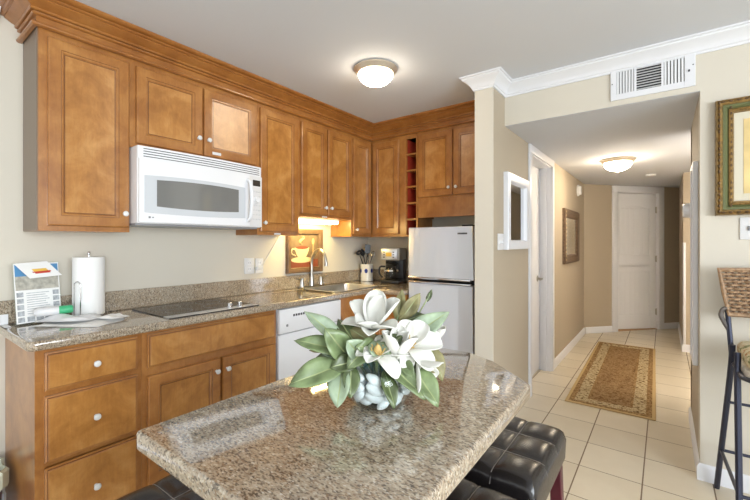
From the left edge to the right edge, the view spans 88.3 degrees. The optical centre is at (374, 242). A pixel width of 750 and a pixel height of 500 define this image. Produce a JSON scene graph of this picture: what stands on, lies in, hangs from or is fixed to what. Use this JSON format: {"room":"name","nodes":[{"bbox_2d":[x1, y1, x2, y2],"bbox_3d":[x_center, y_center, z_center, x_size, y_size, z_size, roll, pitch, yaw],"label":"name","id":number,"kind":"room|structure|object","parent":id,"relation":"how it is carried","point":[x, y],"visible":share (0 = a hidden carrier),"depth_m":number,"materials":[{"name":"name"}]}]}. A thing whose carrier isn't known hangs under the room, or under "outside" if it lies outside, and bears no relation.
{"room":"kitchen","nodes":[
{"label":"kitchen","id":0,"kind":"room"},
{"bbox_2d":[0,15,367,499],"bbox_3d":[-2.126,0.090,1.548,0.120,2.440,6.930,0,0,37],"label":"wall","id":1,"kind":"structure","parent":0,"point":[140,257],"depth_m":2.25,"materials":[{"name":"beige paint"}]},
{"bbox_2d":[23,26,128,232],"bbox_3d":[-1.524,-0.528,1.994,0.306,0.947,0.384,0,0,37],"label":"upper cabinet","id":2,"kind":"object","parent":1,"relation":"attached to","point":[76,93],"visible":0.99,"depth_m":1.89,"materials":[{"name":"brown wood"}]},
{"bbox_2d":[0,0,474,141],"bbox_3d":[-0.419,-1.061,2.456,1.290,0.138,2.800,0,0,42],"label":"crown molding","id":3,"kind":"structure","parent":2,"relation":"attached to","point":[73,19],"depth_m":2.32,"materials":[{"name":"brown wood"}]},
{"bbox_2d":[129,58,256,166],"bbox_3d":[-1.165,-0.760,2.474,0.306,0.484,0.815,0,0,37],"label":"upper cabinet","id":4,"kind":"object","parent":1,"relation":"attached to","point":[168,110],"visible":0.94,"depth_m":2.33,"materials":[{"name":"brown wood"}]},
{"bbox_2d":[129,145,261,229],"bbox_3d":[-1.126,-0.304,2.425,0.421,0.424,0.782,0,0,37],"label":"microwave","id":5,"kind":"object","parent":4,"relation":"attached to","point":[168,188],"visible":1,"depth_m":2.24,"materials":[{"name":"white plastic"}]},
{"bbox_2d":[0,269,412,323],"bbox_3d":[-0.600,0.339,2.764,0.864,0.114,2.912,0,0,37],"label":"backsplash","id":6,"kind":"structure","parent":1,"relation":"attached to","point":[143,297],"depth_m":2.66,"materials":[{"name":"stone"}]},
{"bbox_2d":[244,258,253,273],"bbox_3d":[-0.971,0.181,2.982,0.010,0.122,0.086,0,0,37],"label":"outlet","id":7,"kind":"object","parent":1,"relation":"attached to","point":[248,262],"visible":1,"depth_m":2.98,"materials":[{"name":"white plastic"}]},
{"bbox_2d":[255,258,262,272],"bbox_3d":[-0.915,0.183,3.057,0.010,0.117,0.073,0,0,37],"label":"outlet","id":8,"kind":"object","parent":1,"relation":"attached to","point":[258,261],"visible":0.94,"depth_m":3.05,"materials":[{"name":"white plastic"}]},
{"bbox_2d":[236,102,298,235],"bbox_3d":[-0.804,-0.528,2.956,0.306,0.947,0.390,0,0,37],"label":"upper cabinet","id":9,"kind":"object","parent":1,"relation":"attached to","point":[277,130],"visible":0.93,"depth_m":2.88,"materials":[{"name":"brown wood"}]},
{"bbox_2d":[255,236,279,269],"bbox_3d":[-0.827,0.009,3.108,0.083,0.411,0.282,0,0,37],"label":"power cord","id":10,"kind":"object","parent":9,"relation":"attached to","point":[256,267],"visible":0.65,"depth_m":3.06,"materials":[{"name":"white plastic"}]},
{"bbox_2d":[285,229,322,273],"bbox_3d":[-0.621,0.072,3.432,0.037,0.385,0.420,0,0,37],"label":"picture","id":11,"kind":"object","parent":1,"relation":"attached to","point":[299,249],"visible":0.95,"depth_m":3.42,"materials":[{"name":"brown wood"}]},
{"bbox_2d":[295,247,308,259],"bbox_3d":[-0.645,0.100,3.412,0.002,0.110,0.170,0,0,37],"label":"cup","id":12,"kind":"object","parent":11,"relation":"on","point":[301,253],"depth_m":3.41,"materials":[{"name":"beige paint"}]},
{"bbox_2d":[299,117,351,219],"bbox_3d":[-0.495,-0.605,3.368,0.306,0.794,0.640,0,0,37],"label":"upper cabinet","id":13,"kind":"object","parent":1,"relation":"attached to","point":[325,153],"visible":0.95,"depth_m":3.25,"materials":[{"name":"brown wood"}]},
{"bbox_2d":[299,217,338,224],"bbox_3d":[-0.522,-0.185,3.327,0.136,0.043,0.500,0,0,37],"label":"light","id":14,"kind":"object","parent":13,"relation":"attached to","point":[308,220],"visible":0.66,"depth_m":3.29,"materials":[{"name":"white plastic"}]},
{"bbox_2d":[331,135,371,236],"bbox_3d":[-0.210,-0.528,3.748,0.306,0.947,0.309,0,0,37],"label":"upper cabinet","id":15,"kind":"object","parent":1,"relation":"attached to","point":[360,224],"visible":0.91,"depth_m":3.66,"materials":[{"name":"brown wood"}]},
{"bbox_2d":[76,0,749,122],"bbox_3d":[0.253,-1.170,-0.296,6.140,0.080,7.030,0,0,37],"label":"ceiling","id":16,"kind":"structure","parent":0,"point":[311,48],"depth_m":2.08,"materials":[{"name":"white paint"}]},
{"bbox_2d":[354,59,396,88],"bbox_3d":[0.004,-1.064,2.508,0.284,0.130,0.284,0,0,37],"label":"ceiling lamp","id":17,"kind":"object","parent":16,"relation":"attached to","point":[375,73],"visible":1,"depth_m":2.43,"materials":[{"name":"white glass"}]},
{"bbox_2d":[368,216,474,270],"bbox_3d":[0.573,0.090,3.781,1.525,2.440,0.120,0,0,37],"label":"wall","id":18,"kind":"structure","parent":0,"point":[376,243],"depth_m":3.95,"materials":[{"name":"beige paint"}]},
{"bbox_2d":[372,135,404,236],"bbox_3d":[0.096,-0.528,3.874,0.646,0.947,0.298,0,0,37],"label":"upper cabinet","id":19,"kind":"object","parent":18,"relation":"attached to","point":[388,155],"visible":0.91,"depth_m":3.68,"materials":[{"name":"brown wood"}]},
{"bbox_2d":[405,133,431,236],"bbox_3d":[0.416,-0.528,3.648,0.135,0.947,0.278,0,0,37],"label":"wine rack","id":20,"kind":"object","parent":18,"relation":"attached to","point":[412,220],"visible":0.43,"depth_m":3.58,"materials":[{"name":"brown wood"}]},
{"bbox_2d":[418,122,474,218],"bbox_3d":[0.751,-0.612,3.366,0.738,0.780,0.326,0,0,37],"label":"upper cabinet","id":21,"kind":"object","parent":18,"relation":"attached to","point":[446,155],"visible":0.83,"depth_m":3.31,"materials":[{"name":"brown wood"}]},
{"bbox_2d":[475,87,493,361],"bbox_3d":[0.744,0.090,2.632,0.127,2.440,0.014,0,0,37],"label":"wall column","id":22,"kind":"structure","parent":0,"point":[484,99],"depth_m":2.62,"materials":[{"name":"beige paint"}]},
{"bbox_2d":[494,89,583,382],"bbox_3d":[1.851,0.090,4.111,0.125,2.440,3.700,0,0,37],"label":"wall","id":23,"kind":"structure","parent":0,"point":[510,150],"depth_m":3.05,"materials":[{"name":"beige paint"}]},
{"bbox_2d":[497,234,503,249],"bbox_3d":[0.883,-0.005,2.701,0.016,0.114,0.113,0,0,37],"label":"light switch","id":24,"kind":"object","parent":23,"relation":"attached to","point":[500,237],"visible":1,"depth_m":2.69,"materials":[{"name":"white plastic"}]},
{"bbox_2d":[504,171,528,249],"bbox_3d":[1.096,-0.227,2.968,0.036,0.558,0.535,0,0,37],"label":"wall mirror","id":25,"kind":"object","parent":23,"relation":"attached to","point":[516,188],"visible":1,"depth_m":2.95,"materials":[{"name":"white paint"}]},
{"bbox_2d":[511,184,523,239],"bbox_3d":[1.085,-0.227,2.976,0.005,0.420,0.397,0,0,37],"label":"mirror glass","id":26,"kind":"object","parent":25,"relation":"attached to","point":[517,190],"depth_m":3.00,"materials":[{"name":"grey mirror"}]},
{"bbox_2d":[532,165,542,375],"bbox_3d":[1.484,0.274,3.678,0.098,2.056,0.741,0,0,37],"label":"door","id":27,"kind":"structure","parent":23,"relation":"in","point":[535,171],"depth_m":3.86,"materials":[{"name":"white paint"}]},
{"bbox_2d":[528,143,554,396],"bbox_3d":[1.520,0.236,3.659,0.148,2.147,0.900,0,0,37],"label":"trim","id":28,"kind":"structure","parent":23,"relation":"attached to","point":[538,159],"depth_m":3.93,"materials":[{"name":"white paint"}]},
{"bbox_2d":[555,328,584,367],"bbox_3d":[2.429,1.265,4.768,0.014,0.090,1.945,0,0,37],"label":"baseboard","id":29,"kind":"structure","parent":23,"relation":"attached to","point":[568,348],"depth_m":4.58,"materials":[{"name":"white paint"}]},
{"bbox_2d":[562,208,579,263],"bbox_3d":[2.401,-0.072,4.711,0.036,0.635,0.900,0,0,37],"label":"wall mirror","id":30,"kind":"object","parent":23,"relation":"attached to","point":[570,219],"visible":1,"depth_m":4.66,"materials":[{"name":"beige mirror"}]},
{"bbox_2d":[566,218,575,254],"bbox_3d":[2.390,-0.072,4.719,0.005,0.431,0.696,0,0,37],"label":"mirror glass","id":31,"kind":"object","parent":30,"relation":"attached to","point":[571,222],"depth_m":4.75,"materials":[{"name":"beige mirror"}]},
{"bbox_2d":[577,185,581,195],"bbox_3d":[2.712,-0.690,5.115,0.050,0.150,0.150,0,0,37],"label":"door chime","id":32,"kind":"object","parent":23,"relation":"attached to","point":[579,188],"visible":1,"depth_m":5.08,"materials":[{"name":"white plastic"}]},
{"bbox_2d":[505,91,699,187],"bbox_3d":[3.586,-0.890,4.431,2.310,0.100,5.807,0,0,37],"label":"ceiling","id":33,"kind":"structure","parent":0,"point":[655,132],"depth_m":3.15,"materials":[{"name":"white paint"}]},
{"bbox_2d":[600,156,635,172],"bbox_3d":[2.457,-0.771,3.907,0.310,0.137,0.310,0,0,37],"label":"ceiling lamp","id":34,"kind":"object","parent":33,"relation":"attached to","point":[617,164],"visible":1,"depth_m":3.82,"materials":[{"name":"white glass"}]},
{"bbox_2d":[505,43,749,475],"bbox_3d":[2.681,0.090,1.553,4.270,2.440,0.120,0,0,37],"label":"wall","id":35,"kind":"structure","parent":0,"point":[724,73],"depth_m":2.11,"materials":[{"name":"beige paint"}]},
{"bbox_2d":[459,20,749,97],"bbox_3d":[2.490,-1.086,1.469,4.475,0.088,0.404,0,0,37],"label":"trim","id":36,"kind":"structure","parent":35,"relation":"attached to","point":[737,34],"depth_m":2.35,"materials":[{"name":"white paint"}]},
{"bbox_2d":[610,53,695,100],"bbox_3d":[1.616,-0.974,2.263,0.405,0.204,0.020,0,0,37],"label":"air vent","id":37,"kind":"object","parent":35,"relation":"in","point":[679,73],"visible":1,"depth_m":2.25,"materials":[{"name":"white metal"}]},
{"bbox_2d":[688,407,749,493],"bbox_3d":[3.340,1.265,1.544,3.204,0.090,0.924,0,0,37],"label":"baseboard","id":38,"kind":"structure","parent":35,"relation":"attached to","point":[704,472],"depth_m":2.11,"materials":[{"name":"white paint"}]},
{"bbox_2d":[715,96,749,215],"bbox_3d":[2.071,-0.453,1.906,0.588,0.615,0.044,0,0,37],"label":"picture","id":39,"kind":"object","parent":35,"relation":"attached to","point":[732,116],"visible":1,"depth_m":2.04,"materials":[{"name":"brown wood"}]},
{"bbox_2d":[744,118,749,192],"bbox_3d":[2.078,-0.453,1.914,0.364,0.391,0.003,0,0,37],"label":"print","id":40,"kind":"object","parent":39,"relation":"attached to","point":[746,120],"depth_m":2.01},
{"bbox_2d":[740,217,749,239],"bbox_3d":[1.969,-0.073,2.001,0.115,0.117,0.016,0,0,37],"label":"light switch","id":41,"kind":"object","parent":35,"relation":"attached to","point":[744,221],"visible":1,"depth_m":2.02,"materials":[{"name":"white plastic"}]},
{"bbox_2d":[584,184,678,327],"bbox_3d":[3.901,0.090,5.810,1.950,2.440,0.120,0,0,-12],"label":"wall","id":42,"kind":"structure","parent":0,"point":[597,198],"depth_m":5.63,"materials":[{"name":"beige paint"}]},
{"bbox_2d":[585,322,678,333],"bbox_3d":[3.851,1.265,5.731,1.680,0.090,0.014,0,0,-12],"label":"baseboard","id":43,"kind":"structure","parent":42,"relation":"attached to","point":[601,329],"depth_m":5.62,"materials":[{"name":"white paint"}]},
{"bbox_2d":[618,193,656,328],"bbox_3d":[3.916,0.281,5.832,0.733,2.035,0.063,0,0,-7],"label":"door","id":44,"kind":"structure","parent":42,"relation":"in","point":[637,258],"depth_m":5.83,"materials":[{"name":"white paint"}]},
{"bbox_2d":[612,185,663,331],"bbox_3d":[3.907,0.237,5.802,0.924,2.145,0.138,0,0,-12],"label":"trim","id":45,"kind":"structure","parent":42,"relation":"attached to","point":[659,191],"depth_m":5.80,"materials":[{"name":"white paint"}]},
{"bbox_2d":[515,328,749,499],"bbox_3d":[1.928,1.338,1.992,6.200,0.064,12.900,0,0,37],"label":"floor","id":46,"kind":"structure","parent":0,"point":[609,455],"depth_m":2.65,"materials":[{"name":"tile"}]},
{"bbox_2d":[0,458,8,499],"bbox_3d":[-1.777,1.154,1.661,0.290,0.308,0.286,0,0,37],"label":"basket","id":47,"kind":"object","parent":46,"relation":"on","point":[4,471],"visible":1,"depth_m":1.71,"materials":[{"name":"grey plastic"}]},
{"bbox_2d":[5,333,140,499],"bbox_3d":[-1.450,0.874,1.866,0.575,0.873,0.400,0,0,37],"label":"base cabinet","id":48,"kind":"object","parent":46,"relation":"on","point":[73,412],"visible":0.94,"depth_m":1.70,"materials":[{"name":"brown wood"}]},
{"bbox_2d":[117,475,203,499],"bbox_3d":[-0.541,1.000,0.955,0.410,0.620,0.444,0,0,37],"label":"bar stool","id":49,"kind":"object","parent":46,"relation":"on","point":[168,487],"visible":0.4,"depth_m":1.07,"materials":[{"name":"black leather"}]},
{"bbox_2d":[141,310,275,487],"bbox_3d":[-1.086,0.874,2.353,0.575,0.873,0.814,0,0,37],"label":"base cabinet","id":50,"kind":"object","parent":46,"relation":"on","point":[188,368],"visible":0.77,"depth_m":2.11,"materials":[{"name":"brown wood"}]},
{"bbox_2d":[276,299,340,380],"bbox_3d":[-0.657,0.874,2.922,0.545,0.872,0.605,0,0,37],"label":"dishwasher","id":51,"kind":"object","parent":46,"relation":"on","point":[292,323],"visible":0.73,"depth_m":2.64,"materials":[{"name":"white metal"}]},
{"bbox_2d":[137,348,529,499],"bbox_3d":[0.026,0.853,1.023,0.601,0.914,0.974,0,0,37],"label":"kitchen island","id":52,"kind":"object","parent":46,"relation":"on","point":[276,440],"visible":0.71,"depth_m":0.77,"materials":[{"name":"stone"}]},
{"bbox_3d":[0.010,0.336,0.957,0.187,0.120,0.187,0,0,0],"label":"flower bowl","id":53,"kind":"object","parent":52,"relation":"on","visible":0},
{"bbox_2d":[288,357,368,407],"bbox_3d":[-0.086,0.318,0.885,0.216,0.101,0.066,0,0,-21],"label":"leaf sprig","id":54,"kind":"object","parent":53,"relation":"in","point":[317,371],"visible":0.97,"depth_m":0.88,"materials":[{"name":"green plant"}]},
{"bbox_2d":[294,311,366,375],"bbox_3d":[-0.097,0.268,0.924,0.195,0.198,0.083,0,0,4],"label":"leaf sprig","id":55,"kind":"object","parent":53,"relation":"in","point":[332,342],"visible":0.94,"depth_m":0.92,"materials":[{"name":"green plant"}]},
{"bbox_2d":[317,353,367,385],"bbox_3d":[-0.076,0.308,0.941,0.163,0.118,0.065,0,0,4],"label":"leaf sprig","id":56,"kind":"object","parent":53,"relation":"in","point":[320,354],"visible":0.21,"depth_m":0.96,"materials":[{"name":"green plant"}]},
{"bbox_2d":[353,391,364,399],"bbox_3d":[-0.038,0.356,0.909,0.021,0.028,0.041,0,0,-36],"label":"pebble","id":57,"kind":"object","parent":53,"relation":"in","point":[358,396],"visible":0.64,"depth_m":0.90,"materials":[{"name":"white stone"}]},
{"bbox_2d":[356,382,364,392],"bbox_3d":[-0.039,0.337,0.902,0.021,0.025,0.038,0,0,-42],"label":"pebble","id":58,"kind":"object","parent":53,"relation":"in","point":[361,388],"visible":0.51,"depth_m":0.89,"materials":[{"name":"white stone"}]},
{"bbox_2d":[330,319,391,373],"bbox_3d":[-0.028,0.280,0.922,0.160,0.173,0.100,0,0,13],"label":"leaf sprig","id":59,"kind":"object","parent":53,"relation":"in","point":[339,364],"visible":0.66,"depth_m":0.90,"materials":[{"name":"green plant"}]},
{"bbox_2d":[359,372,364,381],"bbox_3d":[-0.041,0.315,0.907,0.044,0.022,0.021,0,0,41],"label":"pebble","id":60,"kind":"object","parent":53,"relation":"in","point":[362,378],"visible":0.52,"depth_m":0.89,"materials":[{"name":"white stone"}]},
{"bbox_2d":[359,398,370,404],"bbox_3d":[-0.022,0.374,0.917,0.021,0.022,0.041,0,0,-43],"label":"pebble","id":61,"kind":"object","parent":53,"relation":"in","point":[363,401],"visible":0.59,"depth_m":0.91,"materials":[{"name":"white stone"}]},
{"bbox_2d":[362,365,372,374],"bbox_3d":[-0.017,0.333,1.006,0.038,0.027,0.021,0,0,-22],"label":"pebble","id":62,"kind":"object","parent":53,"relation":"in","point":[366,367],"visible":0.43,"depth_m":1.00,"materials":[{"name":"grey stone"}]},
{"bbox_2d":[341,290,399,374],"bbox_3d":[-0.014,0.243,0.930,0.147,0.246,0.113,0,0,12],"label":"flower","id":63,"kind":"object","parent":53,"relation":"in","point":[371,313],"visible":0.84,"depth_m":0.95,"materials":[{"name":"white plant"}]},
{"bbox_2d":[366,373,380,385],"bbox_3d":[-0.003,0.316,0.886,0.037,0.027,0.021,0,0,10],"label":"pebble","id":64,"kind":"object","parent":53,"relation":"in","point":[373,379],"visible":0.99,"depth_m":0.88,"materials":[{"name":"white stone"}]},
{"bbox_2d":[365,392,383,403],"bbox_3d":[-0.001,0.357,0.888,0.043,0.027,0.021,0,0,3],"label":"pebble","id":65,"kind":"object","parent":53,"relation":"in","point":[373,399],"visible":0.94,"depth_m":0.88,"materials":[{"name":"white stone"}]},
{"bbox_2d":[366,383,382,396],"bbox_3d":[-0.001,0.338,0.883,0.040,0.029,0.021,0,0,16],"label":"pebble","id":66,"kind":"object","parent":53,"relation":"in","point":[376,391],"visible":1,"depth_m":0.88,"materials":[{"name":"white stone"}]},
{"bbox_2d":[350,327,402,378],"bbox_3d":[0.006,0.285,0.931,0.136,0.162,0.086,0,0,-4],"label":"leaf sprig","id":67,"kind":"object","parent":53,"relation":"in","point":[356,332],"visible":0.43,"depth_m":0.94,"materials":[{"name":"green plant"}]},
{"bbox_2d":[377,402,388,409],"bbox_3d":[0.019,0.379,0.905,0.030,0.026,0.021,0,0,-23],"label":"pebble","id":68,"kind":"object","parent":53,"relation":"in","point":[382,405],"visible":0.65,"depth_m":0.90,"materials":[{"name":"white stone"}]},
{"bbox_2d":[355,335,425,408],"bbox_3d":[0.026,0.295,0.897,0.144,0.144,0.140,0,0,-13],"label":"flower","id":69,"kind":"object","parent":53,"relation":"in","point":[391,365],"visible":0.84,"depth_m":0.86,"materials":[{"name":"white plant"}]},
{"bbox_2d":[384,393,400,401],"bbox_3d":[0.041,0.359,0.894,0.044,0.024,0.021,0,0,-33],"label":"pebble","id":70,"kind":"object","parent":53,"relation":"in","point":[399,395],"visible":0.28,"depth_m":0.89,"materials":[{"name":"white stone"}]},
{"bbox_2d":[382,325,417,389],"bbox_3d":[0.052,0.283,0.910,0.076,0.170,0.105,0,0,-11],"label":"flower","id":71,"kind":"object","parent":53,"relation":"in","point":[391,343],"visible":0.87,"depth_m":0.88,"materials":[{"name":"white plant"}]},
{"bbox_2d":[380,290,423,387],"bbox_3d":[0.063,0.245,0.993,0.126,0.242,0.073,0,0,9],"label":"leaf sprig","id":72,"kind":"object","parent":53,"relation":"in","point":[408,309],"visible":0.37,"depth_m":1.00,"materials":[{"name":"green"}]},
{"bbox_2d":[401,388,409,394],"bbox_3d":[0.074,0.355,0.928,0.021,0.023,0.037,0,0,18],"label":"pebble","id":73,"kind":"object","parent":53,"relation":"in","point":[406,391],"visible":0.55,"depth_m":0.92,"materials":[{"name":"white stone"}]},
{"bbox_2d":[397,311,449,378],"bbox_3d":[0.111,0.272,0.924,0.178,0.191,0.102,0,0,-10],"label":"flower","id":74,"kind":"object","parent":53,"relation":"in","point":[425,326],"visible":0.64,"depth_m":0.93,"materials":[{"name":"white plant"}]},
{"bbox_2d":[419,289,432,312],"bbox_3d":[0.086,0.246,1.003,0.153,0.241,0.010,0,0,-26],"label":"leaf sprig","id":75,"kind":"object","parent":53,"relation":"in","point":[429,295],"visible":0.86,"depth_m":1.03,"materials":[{"name":"green plant"}]},
{"bbox_2d":[414,358,439,406],"bbox_3d":[0.100,0.305,0.922,0.096,0.124,0.156,0,0,-38],"label":"leaf sprig","id":76,"kind":"object","parent":53,"relation":"in","point":[430,386],"visible":0.45,"depth_m":0.88,"materials":[{"name":"green plant"}]},
{"bbox_2d":[415,361,443,392],"bbox_3d":[0.083,0.315,0.893,0.152,0.104,0.090,0,0,11],"label":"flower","id":77,"kind":"object","parent":53,"relation":"in","point":[428,364],"visible":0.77,"depth_m":0.86,"materials":[{"name":"white plant"}]},
{"bbox_2d":[415,325,445,380],"bbox_3d":[0.111,0.289,0.962,0.173,0.159,0.071,0,0,-21],"label":"flower","id":78,"kind":"object","parent":53,"relation":"in","point":[438,355],"visible":0.24,"depth_m":0.96,"materials":[{"name":"green"}]},
{"bbox_2d":[340,294,408,334],"bbox_3d":[-0.051,0.874,3.509,0.847,0.873,1.053,0,0,37],"label":"base cabinet","id":79,"kind":"object","parent":46,"relation":"on","point":[346,311],"visible":0.02,"depth_m":3.14,"materials":[{"name":"brown wood"}]},
{"bbox_2d":[0,269,412,351],"bbox_3d":[-0.601,0.359,2.763,0.864,0.154,2.914,0,0,37],"label":"countertop","id":80,"kind":"structure","parent":79,"relation":"on","point":[279,292],"depth_m":2.39,"materials":[{"name":"stone"}]},
{"bbox_2d":[0,314,10,327],"bbox_3d":[-1.741,0.370,1.822,0.092,0.050,0.030,0,0,37],"label":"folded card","id":81,"kind":"object","parent":80,"relation":"on","point":[3,318],"visible":1,"depth_m":1.84,"materials":[{"name":"white paper"}]},
{"bbox_2d":[13,262,60,324],"bbox_3d":[-1.665,0.247,1.913,0.075,0.296,0.190,0,0,25],"label":"stand","id":82,"kind":"object","parent":80,"relation":"on","point":[31,294],"visible":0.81,"depth_m":1.89,"materials":[{"name":"white paper"}]},
{"bbox_2d":[14,263,57,276],"bbox_3d":[-1.682,0.144,1.921,0.010,0.074,0.176,0,0,25],"label":"photo","id":83,"kind":"object","parent":82,"relation":"on","point":[17,272],"depth_m":1.86,"materials":[{"name":"white"}]},
{"bbox_2d":[15,276,58,290],"bbox_3d":[-1.676,0.198,1.918,0.009,0.067,0.176,0,0,25],"label":"photo","id":84,"kind":"object","parent":82,"relation":"on","point":[22,283],"depth_m":1.91},
{"bbox_2d":[14,261,61,278],"bbox_3d":[-1.654,0.133,1.897,0.047,0.080,0.177,0,0,33],"label":"card","id":85,"kind":"object","parent":82,"relation":"attached to","point":[43,268],"visible":1,"depth_m":1.89,"materials":[{"name":"white paper"}]},
{"bbox_2d":[16,289,59,322],"bbox_3d":[-1.663,0.312,1.912,0.018,0.142,0.172,0,0,25],"label":"paper","id":86,"kind":"object","parent":82,"relation":"attached to","point":[27,300],"depth_m":1.89,"materials":[{"name":"white paper"}]},
{"bbox_2d":[32,318,126,326],"bbox_3d":[-1.453,0.387,1.907,0.353,0.016,0.216,0,0,-1],"label":"folded paper","id":87,"kind":"object","parent":80,"relation":"on","point":[97,322],"visible":0.66,"depth_m":1.85,"materials":[{"name":"white paper"}]},
{"bbox_2d":[35,313,101,322],"bbox_3d":[-1.514,0.366,1.916,0.257,0.030,0.141,0,0,-12],"label":"plastic bag","id":88,"kind":"object","parent":87,"relation":"on","point":[61,317],"visible":0.99,"depth_m":1.88,"materials":[{"name":"white plastic"}]},
{"bbox_2d":[34,305,72,316],"bbox_3d":[-1.578,0.335,1.897,0.149,0.045,0.042,0,0,-42],"label":"bottle","id":89,"kind":"object","parent":88,"relation":"on","point":[45,311],"visible":1,"depth_m":1.88,"materials":[{"name":"white plastic"}]},
{"bbox_2d":[96,313,127,319],"bbox_3d":[-1.337,0.373,1.969,0.139,0.014,0.108,0,0,22],"label":"napkin","id":90,"kind":"object","parent":87,"relation":"on","point":[118,315],"visible":1,"depth_m":1.94,"materials":[{"name":"white paper"}]},
{"bbox_2d":[72,251,104,315],"bbox_3d":[-1.538,0.222,2.070,0.143,0.347,0.149,0,0,37],"label":"paper towel holder","id":91,"kind":"object","parent":80,"relation":"on","point":[88,273],"visible":0.83,"depth_m":2.02,"materials":[{"name":"white paper"}]},
{"bbox_2d":[132,298,258,319],"bbox_3d":[-1.077,0.377,2.340,0.462,0.037,0.549,0,0,37],"label":"cooktop","id":92,"kind":"object","parent":80,"relation":"in","point":[186,309],"visible":1,"depth_m":2.27,"materials":[{"name":"black glass"}]},
{"bbox_2d":[297,248,327,288],"bbox_3d":[-0.551,0.223,3.424,0.264,0.345,0.264,0,0,-8],"label":"kitchen faucet","id":93,"kind":"object","parent":80,"relation":"on","point":[311,282],"visible":1,"depth_m":3.41,"materials":[{"name":"grey metal"}]},
{"bbox_2d":[304,283,376,291],"bbox_3d":[-0.294,0.482,3.395,0.418,0.180,0.584,0,0,37],"label":"sink","id":94,"kind":"object","parent":80,"relation":"in","point":[342,287],"visible":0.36,"depth_m":3.59,"materials":[{"name":"silver metal"}]},
{"bbox_2d":[360,264,372,280],"bbox_3d":[-0.085,0.309,3.999,0.136,0.173,0.136,0,0,37],"label":"utensil crock","id":95,"kind":"object","parent":80,"relation":"on","point":[366,270],"visible":0.98,"depth_m":3.94,"materials":[{"name":"white ceramic"}]},
{"bbox_2d":[356,250,362,263],"bbox_3d":[-0.139,0.225,3.959,0.129,0.293,0.065,0,0,-42],"label":"ladle","id":96,"kind":"object","parent":95,"relation":"in","point":[359,252],"visible":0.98,"depth_m":3.92,"materials":[{"name":"black plastic"}]},
{"bbox_2d":[365,244,370,263],"bbox_3d":[-0.077,0.195,3.995,0.069,0.351,0.010,0,0,-13],"label":"turner","id":97,"kind":"object","parent":95,"relation":"in","point":[367,247],"visible":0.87,"depth_m":3.99,"materials":[{"name":"black plastic"}]},
{"bbox_2d":[378,247,405,283],"bbox_3d":[0.172,0.223,3.777,0.209,0.345,0.244,0,0,23],"label":"coffee maker","id":98,"kind":"object","parent":80,"relation":"on","point":[395,258],"visible":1,"depth_m":3.73,"materials":[{"name":"black plastic"}]},
{"bbox_2d":[408,224,474,353],"bbox_3d":[0.664,0.588,3.239,0.565,1.445,0.589,0,0,37],"label":"refrigerator","id":99,"kind":"object","parent":46,"relation":"on","point":[441,259],"visible":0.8,"depth_m":2.96,"materials":[{"name":"white metal"}]},
{"bbox_2d":[446,478,516,499],"bbox_3d":[0.126,1.000,0.995,0.410,0.620,0.444,0,0,37],"label":"bar stool","id":100,"kind":"object","parent":46,"relation":"on","point":[466,489],"visible":0.23,"depth_m":1.07,"materials":[{"name":"black leather"}]},
{"bbox_2d":[464,417,565,499],"bbox_3d":[0.428,1.000,1.397,0.410,0.620,0.444,0,0,37],"label":"bar stool","id":101,"kind":"object","parent":46,"relation":"on","point":[525,461],"visible":0.44,"depth_m":1.25,"materials":[{"name":"black leather"}]},
{"bbox_2d":[565,341,655,420],"bbox_3d":[2.497,1.304,3.952,0.610,0.010,2.340,0,0,36],"label":"runner rug","id":102,"kind":"object","parent":46,"relation":"on","point":[618,378],"visible":1,"depth_m":3.61,"materials":[{"name":"brown carpet"}]},
{"bbox_2d":[714,268,749,499],"bbox_3d":[1.865,0.720,1.678,0.549,1.184,0.585,0,0,37],"label":"bar chair","id":103,"kind":"object","parent":46,"relation":"on","point":[738,367],"visible":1,"depth_m":1.93,"materials":[{"name":"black metal"}]},
{"bbox_2d":[737,341,749,368],"bbox_3d":[1.858,0.518,1.669,0.400,0.071,0.390,0,0,37],"label":"cushion","id":104,"kind":"object","parent":103,"relation":"on","point":[743,347],"depth_m":1.75,"materials":[{"name":"beige fabric"}]},
{"bbox_2d":[679,172,689,344],"bbox_3d":[4.629,0.090,4.985,1.065,2.440,1.670,0,0,37],"label":"wall pier","id":105,"kind":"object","parent":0,"point":[684,188],"visible":0.22,"depth_m":4.63,"materials":[{"name":"beige paint"}]},
{"bbox_2d":[678,324,689,352],"bbox_3d":[4.551,1.265,4.910,1.059,0.090,1.484,0,0,37],"label":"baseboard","id":106,"kind":"object","parent":105,"relation":"attached to","point":[684,347],"visible":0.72,"depth_m":4.63,"materials":[{"name":"white paint"}]},
{"bbox_2d":[683,243,685,343],"bbox_3d":[3.716,0.610,4.639,0.031,1.220,0.038,0,0,37],"label":"trim","id":107,"kind":"structure","parent":105,"relation":"attached to","point":[684,244],"depth_m":4.62,"materials":[{"name":"white paint"}]},
{"bbox_2d":[691,98,698,452],"bbox_3d":[2.545,0.090,2.223,1.090,2.440,0.790,0,0,37],"label":"wall","id":108,"kind":"structure","parent":0,"point":[695,125],"depth_m":2.37,"materials":[{"name":"beige paint"}]},
{"bbox_2d":[682,203,689,217],"bbox_3d":[2.054,-0.210,2.529,0.062,0.110,0.109,0,0,37],"label":"thermostat","id":109,"kind":"object","parent":108,"relation":"attached to","point":[685,207],"visible":0.66,"depth_m":2.51,"materials":[{"name":"white plastic"}]},
{"bbox_2d":[690,161,697,365],"bbox_3d":[1.947,0.122,2.356,0.026,1.195,0.255,0,0,37],"label":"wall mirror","id":110,"kind":"object","parent":108,"relation":"attached to","point":[694,167],"visible":0.99,"depth_m":2.26,"materials":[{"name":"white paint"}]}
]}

